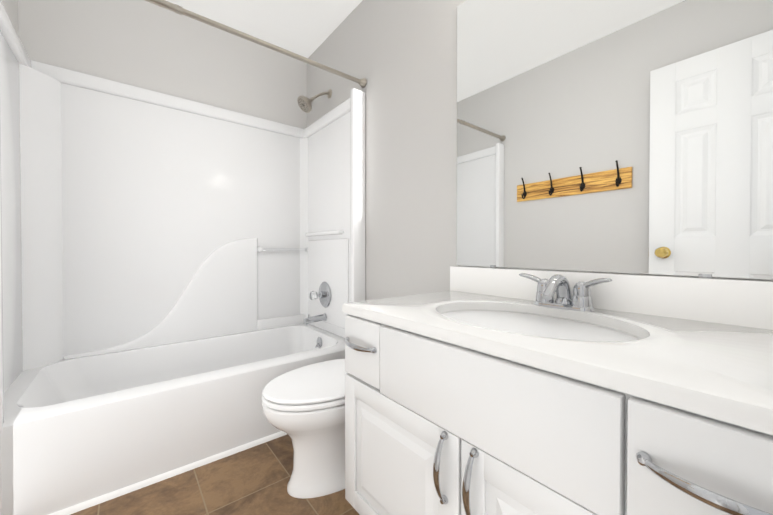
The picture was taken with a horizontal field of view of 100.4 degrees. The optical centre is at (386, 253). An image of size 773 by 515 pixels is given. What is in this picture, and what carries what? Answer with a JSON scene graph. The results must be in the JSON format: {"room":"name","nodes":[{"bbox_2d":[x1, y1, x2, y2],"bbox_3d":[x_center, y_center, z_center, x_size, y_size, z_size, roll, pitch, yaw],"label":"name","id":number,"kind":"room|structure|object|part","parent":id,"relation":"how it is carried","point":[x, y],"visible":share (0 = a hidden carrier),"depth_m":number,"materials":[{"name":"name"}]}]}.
{"room":"bathroom","nodes":[
{"label":"bathroom","id":0,"kind":"room"},
{"bbox_2d":[1,0,18,35],"bbox_3d":[-1.010,-0.297,0.521,0.100,2.430,2.685,0,1,-39],"label":"wall","id":1,"kind":"structure","parent":0,"point":[11,7],"depth_m":1.52,"materials":[{"name":"grey paint"}]},
{"bbox_2d":[18,0,306,128],"bbox_3d":[-1.292,-0.313,2.083,1.624,2.430,0.100,0,1,-39],"label":"wall","id":2,"kind":"structure","parent":0,"point":[144,44],"depth_m":1.96,"materials":[{"name":"grey paint"}]},
{"bbox_2d":[70,434,358,514],"bbox_3d":[-0.410,0.943,1.083,1.724,0.060,2.785,0,1,-39],"label":"floor","id":3,"kind":"structure","parent":0,"point":[254,480],"depth_m":1.22,"materials":[{"name":"tile"}]},
{"bbox_2d":[0,0,364,514],"bbox_3d":[-0.967,-0.028,1.763,1.520,1.867,0.805,0,1,-39],"label":"shower","id":4,"kind":"object","parent":3,"relation":"on","point":[182,281],"visible":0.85,"depth_m":1.79,"materials":[{"name":"white plastic"}]},
{"bbox_2d":[49,431,286,514],"bbox_3d":[-0.712,0.899,1.456,1.342,0.019,0.018,0,1,-39],"label":"baseboard","id":5,"kind":"structure","parent":4,"relation":"attached to","point":[123,491],"depth_m":1.29,"materials":[{"name":"white paint"}]},
{"bbox_3d":[-0.488,0.445,2.200,0.157,0.072,0.056,0,1,-39],"label":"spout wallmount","id":6,"kind":"part","parent":4,"relation":"part of","materials":[{"name":"silver metal"}]},
{"bbox_2d":[262,359,347,498],"bbox_3d":[-0.162,0.593,1.392,0.729,0.633,0.480,0,1,-39],"label":"toilet","id":7,"kind":"object","parent":3,"relation":"on","point":[303,408],"visible":0.4,"depth_m":1.22,"materials":[{"name":"white ceramic"}]},
{"bbox_2d":[342,266,772,514],"bbox_3d":[0.362,0.487,0.848,0.606,0.855,0.977,0,1,-39],"label":"bathroom vanity","id":8,"kind":"object","parent":3,"relation":"on","point":[486,391],"visible":1,"depth_m":0.63,"materials":[{"name":"white wood"}]},
{"bbox_2d":[519,273,611,311],"bbox_3d":[0.501,0.113,0.945,0.144,0.103,0.262,0,1,-39],"label":"faucet","id":9,"kind":"object","parent":8,"relation":"on","point":[581,300],"depth_m":0.94,"materials":[{"name":"silver metal"}]},
{"bbox_2d":[166,0,362,57],"bbox_3d":[-0.410,-1.567,1.057,1.724,0.100,2.785,0,1,-39],"label":"ceiling","id":10,"kind":"structure","parent":0,"point":[305,28],"depth_m":2.08,"materials":[{"name":"white paint"}]},
{"bbox_2d":[307,0,772,300],"bbox_3d":[0.222,-0.308,1.581,0.100,2.430,2.785,0,1,-39],"label":"wall","id":11,"kind":"structure","parent":0,"point":[400,56],"depth_m":1.66,"materials":[{"name":"grey paint"}]},
{"bbox_2d":[145,0,366,87],"bbox_3d":[-0.725,-1.016,1.454,1.521,0.054,0.054,0,1,-39],"label":"shower rod","id":12,"kind":"object","parent":11,"relation":"attached to","point":[180,10],"visible":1,"depth_m":1.51,"materials":[{"name":"silver metal"}]},
{"bbox_2d":[297,89,331,112],"bbox_3d":[-0.488,-1.048,2.186,0.233,0.203,0.112,0,1,-39],"label":"shower head","id":13,"kind":"object","parent":11,"relation":"attached to","point":[304,103],"visible":1,"depth_m":2.14},
{"bbox_2d":[456,0,772,279],"bbox_3d":[0.602,-0.501,1.021,0.007,1.120,0.951,0,1,-39],"label":"mirror","id":14,"kind":"object","parent":11,"relation":"attached to","point":[624,136],"visible":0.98,"depth_m":0.94,"materials":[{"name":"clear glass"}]}
]}

